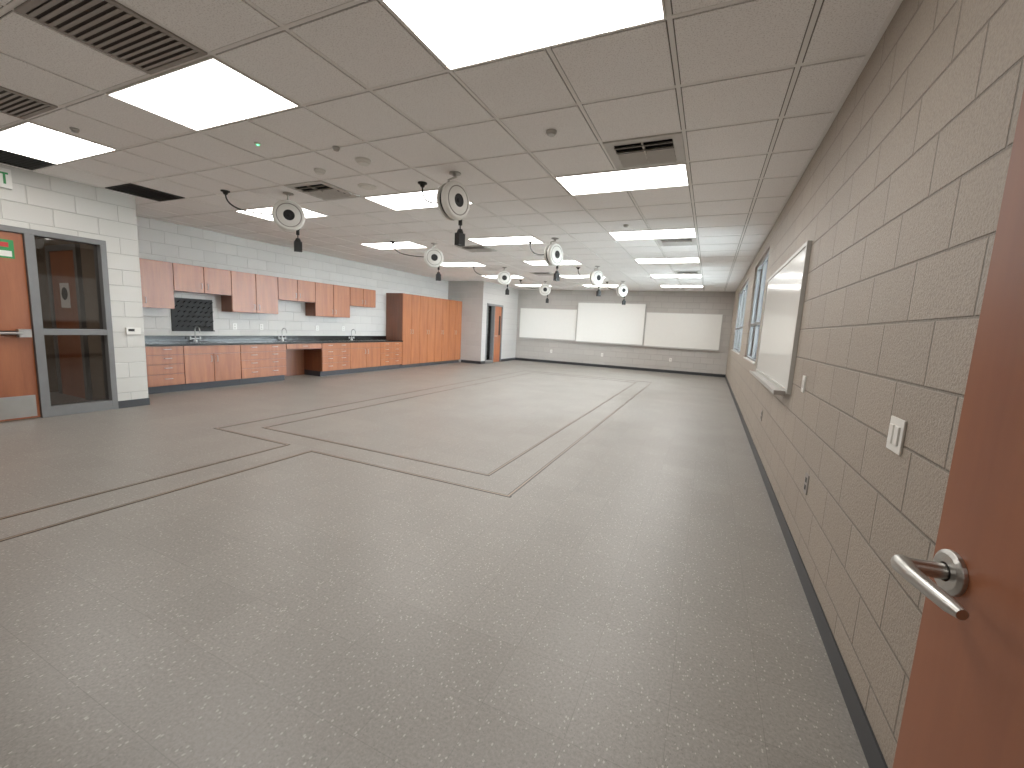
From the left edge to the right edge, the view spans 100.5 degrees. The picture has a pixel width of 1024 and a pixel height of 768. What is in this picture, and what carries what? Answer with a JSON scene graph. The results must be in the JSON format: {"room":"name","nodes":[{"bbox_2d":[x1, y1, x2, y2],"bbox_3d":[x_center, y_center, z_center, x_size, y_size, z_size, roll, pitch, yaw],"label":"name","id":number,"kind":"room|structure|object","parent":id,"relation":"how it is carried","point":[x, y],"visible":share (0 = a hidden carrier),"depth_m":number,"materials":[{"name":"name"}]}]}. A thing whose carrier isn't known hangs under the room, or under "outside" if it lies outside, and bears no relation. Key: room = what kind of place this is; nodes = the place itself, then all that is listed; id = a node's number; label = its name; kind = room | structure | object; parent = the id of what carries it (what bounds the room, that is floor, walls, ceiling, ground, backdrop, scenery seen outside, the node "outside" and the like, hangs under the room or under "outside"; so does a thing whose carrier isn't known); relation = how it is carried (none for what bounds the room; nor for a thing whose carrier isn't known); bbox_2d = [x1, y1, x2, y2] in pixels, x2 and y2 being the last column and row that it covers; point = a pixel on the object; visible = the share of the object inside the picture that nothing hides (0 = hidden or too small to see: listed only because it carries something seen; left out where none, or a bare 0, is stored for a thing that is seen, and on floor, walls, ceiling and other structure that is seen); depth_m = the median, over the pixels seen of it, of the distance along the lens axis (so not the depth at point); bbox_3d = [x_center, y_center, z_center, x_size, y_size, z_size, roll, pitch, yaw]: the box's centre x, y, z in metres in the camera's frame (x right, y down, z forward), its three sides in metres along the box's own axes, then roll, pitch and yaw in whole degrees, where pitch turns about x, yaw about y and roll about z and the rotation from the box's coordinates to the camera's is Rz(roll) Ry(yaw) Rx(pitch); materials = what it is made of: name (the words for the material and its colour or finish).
{"room":"science classroom","nodes":[
{"label":"science classroom","id":0,"kind":"room"},
{"bbox_2d":[34,237,104,399],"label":"sidelight window","id":1,"kind":"structure","parent":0,"point":[66,270],"depth_m":6.14,"materials":[{"name":"clear glass"}]},
{"bbox_2d":[0,164,148,400],"bbox_3d":[-5.908,-0.926,4.247,0.200,2.814,3.600,6,8,24],"label":"wall","id":2,"kind":"structure","parent":0,"point":[36,201],"depth_m":5.45,"materials":[{"name":"white brick"}]},
{"bbox_2d":[0,167,12,189],"bbox_3d":[-5.515,-2.207,4.497,0.051,0.200,0.300,6,8,24],"label":"exit sign","id":3,"kind":"object","parent":2,"relation":"attached to","point":[5,174],"visible":1,"depth_m":4.58,"materials":[{"name":"white plastic"}]},
{"bbox_2d":[0,224,118,417],"bbox_3d":[-5.641,-0.667,4.828,0.180,2.170,1.680,6,8,24],"label":"door frame","id":4,"kind":"structure","parent":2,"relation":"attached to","point":[110,402],"depth_m":5.19,"materials":[{"name":"paint"}]},
{"bbox_2d":[0,231,40,421],"bbox_3d":[-5.716,-0.598,4.500,0.126,2.095,0.900,6,8,24],"label":"door","id":5,"kind":"structure","parent":4,"relation":"attached to","point":[19,398],"depth_m":4.80,"materials":[{"name":"brown wood"}]},
{"bbox_2d":[0,239,14,258],"bbox_3d":[-5.567,-1.483,4.652,0.004,0.200,0.170,6,8,24],"label":"notice sign","id":6,"kind":"object","parent":5,"relation":"attached to","point":[6,246],"visible":1,"depth_m":4.68,"materials":[{"name":"green plastic"}]},
{"bbox_2d":[125,328,140,333],"bbox_3d":[-5.121,-0.716,5.756,0.032,0.090,0.160,6,8,24],"label":"thermostat","id":7,"kind":"object","parent":2,"relation":"attached to","point":[127,330],"visible":1,"depth_m":5.75,"materials":[{"name":"white plastic"}]},
{"bbox_2d":[118,358,514,407],"bbox_3d":[-3.607,-0.250,10.210,0.798,0.100,16.150,6,8,24],"label":"baseboard","id":8,"kind":"structure","parent":2,"relation":"attached to","point":[144,401],"depth_m":5.93,"materials":[{"name":"rubber"}]},
{"bbox_2d":[136,216,447,335],"bbox_3d":[-4.410,-1.740,10.803,0.200,2.814,10.050,6,8,24],"label":"wall","id":9,"kind":"structure","parent":0,"point":[158,240],"depth_m":8.99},
{"bbox_2d":[139,258,174,308],"bbox_3d":[-5.957,-1.601,6.727,0.362,0.760,0.929,6,8,24],"label":"upper cabinet","id":10,"kind":"object","parent":9,"relation":"attached to","point":[157,289],"visible":0.43,"depth_m":6.87,"materials":[{"name":"brown wood"}]},
{"bbox_2d":[171,297,214,330],"bbox_3d":[-5.719,-1.240,7.660,0.101,0.580,0.680,6,8,24],"label":"drying rack","id":11,"kind":"object","parent":9,"relation":"attached to","point":[188,313],"visible":1,"depth_m":7.65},
{"bbox_2d":[172,263,230,295],"bbox_3d":[-5.556,-1.845,7.555,0.362,0.460,0.949,6,8,24],"label":"upper cabinet","id":12,"kind":"object","parent":9,"relation":"attached to","point":[186,278],"visible":0.96,"depth_m":7.45,"materials":[{"name":"brown wood"}]},
{"bbox_2d":[221,270,277,313],"bbox_3d":[-5.165,-1.792,8.432,0.362,0.760,0.949,6,8,24],"label":"upper cabinet","id":13,"kind":"object","parent":9,"relation":"attached to","point":[250,292],"visible":0.96,"depth_m":8.29,"materials":[{"name":"brown wood"}]},
{"bbox_2d":[277,277,314,302],"bbox_3d":[-4.766,-2.036,9.256,0.362,0.460,0.919,6,8,24],"label":"upper cabinet","id":14,"kind":"object","parent":9,"relation":"attached to","point":[294,290],"visible":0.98,"depth_m":9.16,"materials":[{"name":"brown wood"}]},
{"bbox_2d":[305,282,349,317],"bbox_3d":[-4.365,-1.986,10.155,0.362,0.760,1.029,6,8,24],"label":"upper cabinet","id":15,"kind":"object","parent":9,"relation":"attached to","point":[331,300],"visible":0.97,"depth_m":10.00,"materials":[{"name":"brown wood"}]},
{"bbox_2d":[350,287,375,307],"bbox_3d":[-3.953,-2.233,11.006,0.362,0.460,0.899,6,8,24],"label":"upper cabinet","id":16,"kind":"object","parent":9,"relation":"attached to","point":[359,297],"visible":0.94,"depth_m":10.94,"materials":[{"name":"brown wood"}]},
{"bbox_2d":[358,183,376,189],"bbox_3d":[-1.611,-2.191,4.736,0.200,0.020,0.200,6,8,24],"label":"ceiling speaker","id":17,"kind":"object","parent":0,"point":[365,186],"depth_m":4.70},
{"bbox_2d":[0,360,868,767],"bbox_3d":[-1.178,0.260,8.058,10.508,0.100,18.700,6,8,24],"label":"floor","id":18,"kind":"structure","parent":0,"point":[640,601],"depth_m":2.18,"materials":[{"name":"tile"}]},
{"bbox_2d":[145,346,184,393],"bbox_3d":[-5.911,-0.240,6.831,0.632,0.764,0.879,6,8,24],"label":"base cabinet","id":19,"kind":"object","parent":18,"relation":"on","point":[164,364],"visible":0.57,"depth_m":6.86,"materials":[{"name":"brown wood"}]},
{"bbox_2d":[144,336,402,345],"bbox_3d":[-4.724,-0.969,9.281,0.629,0.135,6.465,6,8,24],"label":"countertop","id":20,"kind":"structure","parent":19,"relation":"on","point":[149,340],"depth_m":8.49,"materials":[{"name":"black stone"}]},
{"bbox_2d":[190,326,200,340],"bbox_3d":[-5.686,-0.903,7.639,0.161,0.279,0.182,-3,9,-35],"label":"gooseneck faucet","id":21,"kind":"object","parent":20,"relation":"on","point":[195,338],"visible":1,"depth_m":7.66,"materials":[{"name":"metal"}]},
{"bbox_2d":[278,328,286,340],"bbox_3d":[-4.961,-1.078,9.200,0.161,0.279,0.182,-3,9,-35],"label":"gooseneck faucet","id":22,"kind":"object","parent":20,"relation":"on","point":[282,338],"visible":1,"depth_m":9.22,"materials":[{"name":"metal"}]},
{"bbox_2d":[183,345,240,390],"bbox_3d":[-5.527,-0.333,7.656,0.632,0.764,0.949,6,8,24],"label":"base cabinet","id":23,"kind":"object","parent":18,"relation":"on","point":[205,366],"visible":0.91,"depth_m":7.50,"materials":[{"name":"brown wood"}]},
{"bbox_2d":[239,344,286,384],"bbox_3d":[-5.129,-0.430,8.513,0.632,0.764,0.949,6,8,24],"label":"base cabinet","id":24,"kind":"object","parent":18,"relation":"on","point":[260,363],"visible":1,"depth_m":8.36,"materials":[{"name":"brown wood"}]},
{"bbox_2d":[284,343,320,375],"bbox_3d":[-4.741,-0.524,9.348,0.632,0.764,0.898,6,8,24],"label":"base cabinet","id":25,"kind":"object","parent":18,"relation":"on","point":[294,353],"visible":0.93,"depth_m":9.58,"materials":[{"name":"brown wood"}]},
{"bbox_2d":[0,370,651,541],"bbox_3d":[-0.466,0.397,6.920,3.832,0.004,12.416,6,8,24],"label":"strips","id":26,"kind":"object","parent":18,"relation":"on","point":[510,494],"visible":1,"depth_m":4.02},
{"bbox_2d":[304,343,350,376],"bbox_3d":[-4.375,-0.613,10.137,0.632,0.764,0.849,6,8,24],"label":"base cabinet","id":27,"kind":"object","parent":18,"relation":"on","point":[332,358],"visible":0.99,"depth_m":9.86,"materials":[{"name":"brown wood"}]},
{"bbox_2d":[349,342,380,372],"bbox_3d":[-3.976,-0.709,10.995,0.632,0.764,1.049,6,8,24],"label":"base cabinet","id":28,"kind":"object","parent":18,"relation":"on","point":[365,356],"visible":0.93,"depth_m":10.86,"materials":[{"name":"brown wood"}]},
{"bbox_2d":[379,342,401,369],"bbox_3d":[-3.574,-0.807,11.861,0.632,0.764,0.869,6,8,24],"label":"base cabinet","id":29,"kind":"object","parent":18,"relation":"on","point":[391,352],"visible":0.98,"depth_m":11.73,"materials":[{"name":"brown wood"}]},
{"bbox_2d":[386,293,419,367],"bbox_3d":[-3.189,-1.563,12.528,0.632,2.120,0.789,6,8,24],"label":"storage cabinet","id":30,"kind":"object","parent":18,"relation":"on","point":[402,309],"visible":0.95,"depth_m":12.23,"materials":[{"name":"brown wood"}]},
{"bbox_2d":[417,296,435,365],"bbox_3d":[-2.858,-1.643,13.241,0.632,2.120,0.789,6,8,24],"label":"storage cabinet","id":31,"kind":"object","parent":18,"relation":"on","point":[427,304],"visible":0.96,"depth_m":13.10,"materials":[{"name":"brown wood"}]},
{"bbox_2d":[432,298,449,364],"bbox_3d":[-2.527,-1.724,13.953,0.632,2.120,0.789,6,8,24],"label":"storage cabinet","id":32,"kind":"object","parent":18,"relation":"on","point":[442,305],"visible":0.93,"depth_m":13.81,"materials":[{"name":"brown wood"}]},
{"bbox_2d":[446,300,461,362],"bbox_3d":[-2.196,-1.804,14.666,0.632,2.120,0.789,6,8,24],"label":"storage cabinet","id":33,"kind":"object","parent":18,"relation":"on","point":[455,307],"visible":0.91,"depth_m":14.53,"materials":[{"name":"brown wood"}]},
{"bbox_2d":[0,0,902,291],"bbox_3d":[-1.038,-2.631,7.667,10.508,0.126,18.700,6,8,24],"label":"ceiling","id":34,"kind":"structure","parent":0,"point":[752,89],"depth_m":3.17,"materials":[{"name":"tile"}]},
{"bbox_2d":[0,150,55,169],"bbox_3d":[-5.193,-2.319,4.347,0.584,0.017,0.584,6,8,24],"label":"return grille","id":35,"kind":"object","parent":34,"relation":"in","point":[6,157],"depth_m":4.46,"materials":[{"name":"black metal"}]},
{"bbox_2d":[0,86,57,119],"bbox_3d":[-3.791,-2.075,3.048,0.584,0.017,0.584,6,8,24],"label":"return grille","id":36,"kind":"object","parent":34,"relation":"in","point":[12,103],"depth_m":3.18,"materials":[{"name":"metal"}]},
{"bbox_2d":[0,121,116,163],"bbox_3d":[-4.364,-2.229,3.972,1.195,0.015,0.586,6,8,24],"label":"ceiling light panel","id":37,"kind":"object","parent":34,"relation":"in","point":[26,138],"depth_m":3.94,"materials":[{"name":"white plastic"}]},
{"bbox_2d":[69,127,79,132],"bbox_3d":[-3.667,-2.128,3.570,0.060,0.030,0.060,6,8,24],"label":"sprinkler head","id":38,"kind":"object","parent":34,"relation":"attached to","point":[73,129],"visible":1,"depth_m":3.56},
{"bbox_2d":[14,0,207,74],"bbox_3d":[-2.132,-1.893,2.298,0.584,0.017,0.584,6,8,24],"label":"return grille","id":39,"kind":"object","parent":34,"relation":"in","point":[109,27],"depth_m":2.28,"materials":[{"name":"beige metal"}]},
{"bbox_2d":[105,183,184,201],"bbox_3d":[-4.682,-2.443,5.447,0.584,0.017,0.584,6,8,24],"label":"return grille","id":40,"kind":"object","parent":34,"relation":"in","point":[132,189],"depth_m":5.42,"materials":[{"name":"black metal"}]},
{"bbox_2d":[106,55,299,130],"bbox_3d":[-2.153,-1.986,2.973,1.195,0.015,0.586,6,8,24],"label":"ceiling light panel","id":41,"kind":"object","parent":34,"relation":"in","point":[208,92],"depth_m":2.92,"materials":[{"name":"white plastic"}]},
{"bbox_2d":[220,189,304,251],"bbox_3d":[-3.049,-1.991,5.182,1.002,0.676,0.258,2,8,-4],"label":"reel","id":42,"kind":"object","parent":34,"relation":"hanging from","point":[287,214],"visible":1,"depth_m":5.16,"materials":[{"name":"metal"}]},
{"bbox_2d":[235,206,327,220],"bbox_3d":[-3.342,-2.477,6.172,1.195,0.015,0.586,6,8,24],"label":"ceiling light panel","id":43,"kind":"object","parent":34,"relation":"in","point":[308,213],"depth_m":6.15,"materials":[{"name":"white plastic"}]},
{"bbox_2d":[314,168,325,174],"bbox_3d":[-1.933,-2.135,4.282,0.110,0.040,0.110,6,8,24],"label":"smoke detector","id":44,"kind":"object","parent":34,"relation":"attached to","point":[319,171],"visible":1,"depth_m":4.25,"materials":[{"name":"white plastic"}]},
{"bbox_2d":[284,180,360,200],"bbox_3d":[-2.216,-2.254,4.999,0.584,0.033,0.584,6,8,24],"label":"air diffuser","id":45,"kind":"object","parent":34,"relation":"in","point":[320,189],"depth_m":4.95,"materials":[{"name":"beige metal"}]},
{"bbox_2d":[332,146,339,151],"bbox_3d":[-1.525,-2.040,3.693,0.060,0.030,0.060,6,8,24],"label":"sprinkler head","id":46,"kind":"object","parent":34,"relation":"attached to","point":[335,148],"visible":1,"depth_m":3.68},
{"bbox_2d":[355,157,370,165],"bbox_3d":[-1.382,-2.064,3.956,0.140,0.040,0.140,6,8,24],"label":"smoke detector","id":47,"kind":"object","parent":34,"relation":"attached to","point":[362,161],"visible":1,"depth_m":3.92,"materials":[{"name":"white plastic"}]},
{"bbox_2d":[360,241,427,248],"bbox_3d":[-2.320,-2.724,8.372,1.195,0.015,0.586,6,8,24],"label":"ceiling light panel","id":48,"kind":"object","parent":34,"relation":"in","point":[402,244],"depth_m":8.34,"materials":[{"name":"white plastic"}]},
{"bbox_2d":[390,241,443,280],"bbox_3d":[-1.794,-2.309,7.984,1.008,0.676,0.225,2,8,-3],"label":"reel","id":49,"kind":"object","parent":34,"relation":"hanging from","point":[433,257],"visible":1,"depth_m":7.94,"materials":[{"name":"metal"}]},
{"bbox_2d":[364,189,473,209],"bbox_3d":[-1.131,-2.234,5.173,1.195,0.015,0.586,6,8,24],"label":"ceiling light panel","id":50,"kind":"object","parent":34,"relation":"in","point":[414,199],"depth_m":5.18,"materials":[{"name":"white plastic"}]},
{"bbox_2d":[418,171,469,246],"bbox_3d":[-0.781,-1.766,4.330,0.642,0.676,0.383,6,8,24],"label":"reel","id":51,"kind":"object","parent":34,"relation":"hanging from","point":[452,198],"visible":1,"depth_m":4.17,"materials":[{"name":"metal"}]},
{"bbox_2d":[441,262,485,266],"bbox_3d":[-1.298,-2.972,10.572,1.195,0.015,0.586,6,8,24],"label":"ceiling light panel","id":52,"kind":"object","parent":34,"relation":"in","point":[447,264],"depth_m":10.52,"materials":[{"name":"white plastic"}]},
{"bbox_2d":[456,245,495,251],"bbox_3d":[-0.683,-2.625,8.299,0.584,0.033,0.584,6,8,24],"label":"air diffuser","id":53,"kind":"object","parent":34,"relation":"in","point":[477,248],"depth_m":8.23,"materials":[{"name":"grey metal"}]},
{"bbox_2d":[472,266,510,294],"bbox_3d":[-0.525,-2.624,10.772,1.012,0.676,0.178,3,8,-2],"label":"reel","id":54,"kind":"object","parent":34,"relation":"hanging from","point":[504,277],"visible":0.99,"depth_m":10.71,"materials":[{"name":"metal"}]},
{"bbox_2d":[481,275,523,277],"bbox_3d":[-0.276,-3.220,12.772,1.195,0.015,0.586,6,8,24],"label":"ceiling light panel","id":55,"kind":"object","parent":34,"relation":"in","point":[493,276],"depth_m":12.70,"materials":[{"name":"white plastic"}]},
{"bbox_2d":[467,235,543,245],"bbox_3d":[-0.109,-2.482,7.373,1.195,0.015,0.586,6,8,24],"label":"ceiling light panel","id":56,"kind":"object","parent":34,"relation":"in","point":[508,240],"depth_m":7.34,"materials":[{"name":"white plastic"}]},
{"bbox_2d":[381,0,665,70],"bbox_3d":[0.057,-1.744,1.973,1.195,0.015,0.586,6,8,24],"label":"ceiling light panel","id":57,"kind":"object","parent":34,"relation":"in","point":[460,33],"depth_m":2.06,"materials":[{"name":"white plastic"}]},
{"bbox_2d":[514,284,551,286],"bbox_3d":[0.746,-3.467,14.972,1.195,0.015,0.586,6,8,24],"label":"ceiling light panel","id":58,"kind":"object","parent":34,"relation":"in","point":[537,285],"depth_m":14.90,"materials":[{"name":"white plastic"}]},
{"bbox_2d":[519,280,550,302],"bbox_3d":[0.715,-2.934,13.514,1.013,0.676,0.174,3,8,3],"label":"reel","id":59,"kind":"object","parent":34,"relation":"hanging from","point":[544,289],"visible":1,"depth_m":13.43,"materials":[{"name":"metal"}]},
{"bbox_2d":[529,272,553,275],"bbox_3d":[0.850,-2.997,11.599,0.584,0.033,0.584,6,8,24],"label":"air diffuser","id":60,"kind":"object","parent":34,"relation":"in","point":[536,273],"depth_m":11.48,"materials":[{"name":"grey metal"}]},
{"bbox_2d":[527,237,562,280],"bbox_3d":[0.523,-2.091,7.205,0.362,0.676,0.648,-4,11,-43],"label":"reel","id":61,"kind":"object","parent":34,"relation":"hanging from","point":[553,253],"visible":1,"depth_m":6.97,"materials":[{"name":"metal"}]},
{"bbox_2d":[546,129,556,136],"bbox_3d":[0.296,-1.885,3.197,0.080,0.030,0.080,6,8,24],"label":"sprinkler head","id":62,"kind":"object","parent":34,"relation":"attached to","point":[550,132],"visible":1,"depth_m":3.17},
{"bbox_2d":[523,260,581,264],"bbox_3d":[0.913,-2.729,9.573,1.195,0.015,0.586,6,8,24],"label":"ceiling light panel","id":63,"kind":"object","parent":34,"relation":"in","point":[542,262],"depth_m":9.57,"materials":[{"name":"white plastic"}]},
{"bbox_2d":[560,275,605,277],"bbox_3d":[1.935,-2.977,11.773,1.195,0.015,0.586,6,8,24],"label":"ceiling light panel","id":64,"kind":"object","parent":34,"relation":"in","point":[564,276],"depth_m":11.81,"materials":[{"name":"white plastic"}]},
{"bbox_2d":[576,266,603,295],"bbox_3d":[1.817,-2.409,10.028,0.362,0.676,0.632,-2,9,-34],"label":"reel","id":65,"kind":"object","parent":34,"relation":"hanging from","point":[596,277],"visible":1,"depth_m":9.78,"materials":[{"name":"metal"}]},
{"bbox_2d":[583,285,617,286],"bbox_3d":[2.957,-3.225,13.973,1.195,0.015,0.586,6,8,24],"label":"ceiling light panel","id":66,"kind":"object","parent":34,"relation":"in","point":[583,285],"depth_m":14.05,"materials":[{"name":"white plastic"}]},
{"bbox_2d":[606,281,627,304],"bbox_3d":[3.097,-2.707,12.691,0.365,0.676,0.633,-2,9,-34],"label":"reel","id":67,"kind":"object","parent":34,"relation":"hanging from","point":[621,290],"visible":1,"depth_m":12.45,"materials":[{"name":"metal"}]},
{"bbox_2d":[554,163,688,195],"bbox_3d":[1.079,-1.991,4.173,1.195,0.015,0.586,6,8,24],"label":"ceiling light panel","id":68,"kind":"object","parent":34,"relation":"in","point":[670,175],"depth_m":4.14,"materials":[{"name":"white plastic"}]},
{"bbox_2d":[603,132,685,169],"bbox_3d":[1.100,-1.890,3.499,0.584,0.033,0.584,6,8,24],"label":"air diffuser","id":69,"kind":"object","parent":34,"relation":"in","point":[664,149],"depth_m":3.45,"materials":[{"name":"beige metal"}]},
{"bbox_2d":[608,228,695,239],"bbox_3d":[2.101,-2.239,6.373,1.195,0.015,0.586,6,8,24],"label":"ceiling light panel","id":70,"kind":"object","parent":34,"relation":"in","point":[678,232],"depth_m":6.34,"materials":[{"name":"white plastic"}]},
{"bbox_2d":[635,257,699,263],"bbox_3d":[3.123,-2.487,8.573,1.195,0.015,0.586,6,8,24],"label":"ceiling light panel","id":71,"kind":"object","parent":34,"relation":"in","point":[686,259],"depth_m":8.54,"materials":[{"name":"white plastic"}]},
{"bbox_2d":[650,274,701,277],"bbox_3d":[4.145,-2.734,10.773,1.195,0.015,0.586,6,8,24],"label":"ceiling light panel","id":72,"kind":"object","parent":34,"relation":"in","point":[652,275],"depth_m":10.80,"materials":[{"name":"white plastic"}]},
{"bbox_2d":[656,237,696,245],"bbox_3d":[2.633,-2.261,6.799,0.584,0.033,0.584,6,8,24],"label":"air diffuser","id":73,"kind":"object","parent":34,"relation":"in","point":[669,241],"depth_m":6.76,"materials":[{"name":"white metal"}]},
{"bbox_2d":[660,285,702,287],"bbox_3d":[5.167,-2.982,12.973,1.195,0.015,0.586,6,8,24],"label":"ceiling light panel","id":74,"kind":"object","parent":34,"relation":"in","point":[701,286],"depth_m":12.91,"materials":[{"name":"white plastic"}]},
{"bbox_2d":[674,271,700,274],"bbox_3d":[4.166,-2.633,10.099,0.584,0.033,0.584,6,8,24],"label":"air diffuser","id":75,"kind":"object","parent":34,"relation":"in","point":[676,272],"depth_m":10.02,"materials":[{"name":"white metal"}]},
{"bbox_2d":[448,281,478,361],"bbox_3d":[-1.706,-2.170,14.957,1.210,2.814,0.200,6,8,24],"label":"wall","id":76,"kind":"structure","parent":0,"point":[466,292],"depth_m":14.77,"materials":[{"name":"grey paint"}]},
{"bbox_2d":[476,281,518,360],"bbox_3d":[-0.501,-2.237,15.886,0.200,2.814,2.900,6,8,24],"label":"wall","id":77,"kind":"structure","parent":0,"point":[491,293],"depth_m":15.66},
{"bbox_2d":[485,303,502,363],"bbox_3d":[-0.712,-1.827,15.448,0.180,2.100,1.250,6,8,24],"label":"door frame","id":78,"kind":"structure","parent":77,"relation":"attached to","point":[491,308],"depth_m":15.32,"materials":[{"name":"paint"}]},
{"bbox_2d":[493,307,501,361],"bbox_3d":[-0.534,-1.818,15.671,0.120,2.020,0.560,6,8,24],"label":"door","id":79,"kind":"structure","parent":77,"relation":"in","point":[498,311],"depth_m":15.70,"materials":[{"name":"brown wood"}]},
{"bbox_2d":[515,290,734,374],"bbox_3d":[3.769,-1.997,15.647,8.208,2.814,0.200,6,8,24],"label":"wall","id":80,"kind":"structure","parent":0,"point":[706,302],"depth_m":15.23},
{"bbox_2d":[519,308,576,340],"bbox_3d":[1.363,-2.333,16.571,2.360,1.200,0.080,6,8,24],"label":"whiteboard","id":81,"kind":"object","parent":80,"relation":"attached to","point":[535,323],"visible":1,"depth_m":16.57,"materials":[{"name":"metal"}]},
{"bbox_2d":[575,302,645,345],"bbox_3d":[3.557,-2.208,15.538,2.470,1.480,0.130,6,8,24],"label":"whiteboard","id":82,"kind":"object","parent":80,"relation":"attached to","point":[603,323],"visible":1,"depth_m":15.51,"materials":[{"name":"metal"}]},
{"bbox_2d":[515,357,724,376],"bbox_3d":[3.620,-0.647,15.753,7.698,0.100,0.008,6,8,24],"label":"baseboard","id":83,"kind":"structure","parent":80,"relation":"attached to","point":[522,359],"depth_m":15.52,"materials":[{"name":"rubber"}]},
{"bbox_2d":[643,312,722,350],"bbox_3d":[5.800,-1.816,14.568,2.450,1.220,0.080,6,8,24],"label":"whiteboard","id":84,"kind":"object","parent":80,"relation":"attached to","point":[693,331],"visible":1,"depth_m":14.57,"materials":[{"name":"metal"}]},
{"bbox_2d":[726,0,1023,767],"bbox_3d":[3.519,-0.674,5.771,0.300,2.814,18.700,6,8,24],"label":"wall","id":85,"kind":"structure","parent":0,"point":[899,201],"depth_m":1.58,"materials":[{"name":"white brick"}]},
{"bbox_2d":[731,280,748,354],"bbox_3d":[5.571,-1.573,10.369,0.110,1.600,3.500,6,8,24],"label":"window","id":86,"kind":"structure","parent":85,"relation":"in","point":[743,294],"depth_m":10.76,"materials":[{"name":"glass"}]},
{"bbox_2d":[743,251,768,364],"bbox_3d":[3.852,-1.156,6.670,0.110,1.600,2.000,6,8,24],"label":"window","id":87,"kind":"structure","parent":85,"relation":"in","point":[762,268],"depth_m":6.78,"materials":[{"name":"glass"}]},
{"bbox_2d":[749,240,811,395],"bbox_3d":[2.622,-0.603,4.301,0.106,1.160,2.440,6,8,24],"label":"whiteboard","id":88,"kind":"object","parent":85,"relation":"attached to","point":[785,289],"visible":1,"depth_m":3.79,"materials":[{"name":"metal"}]},
{"bbox_2d":[801,375,806,392],"bbox_3d":[1.954,0.000,2.855,0.012,0.110,0.070,6,8,24],"label":"wall switch plate","id":89,"kind":"object","parent":85,"relation":"attached to","point":[804,376],"visible":1,"depth_m":2.83,"materials":[{"name":"white plastic"}]},
{"bbox_2d":[725,375,887,767],"bbox_3d":[3.723,0.555,6.895,0.008,0.100,16.150,6,8,24],"label":"baseboard","id":90,"kind":"structure","parent":85,"relation":"attached to","point":[871,749],"depth_m":1.83,"materials":[{"name":"rubber"}]},
{"bbox_2d":[803,472,809,494],"bbox_3d":[1.738,0.588,2.515,0.008,0.115,0.075,6,8,24],"label":"power outlet","id":91,"kind":"object","parent":85,"relation":"attached to","point":[806,481],"visible":1,"depth_m":2.50,"materials":[{"name":"paint"}]},
{"bbox_2d":[886,415,906,455],"bbox_3d":[1.294,0.172,1.438,0.014,0.115,0.115,6,8,24],"label":"switch plate","id":92,"kind":"object","parent":85,"relation":"attached to","point":[897,427],"visible":1,"depth_m":1.42,"materials":[{"name":"white plastic"}]},
{"bbox_2d":[891,89,1023,767],"bbox_3d":[0.506,0.274,0.223,0.117,2.108,0.916,5,8,17],"label":"door","id":93,"kind":"structure","parent":85,"relation":"in","point":[964,706],"depth_m":0.57,"materials":[{"name":"brown wood"}]}
]}

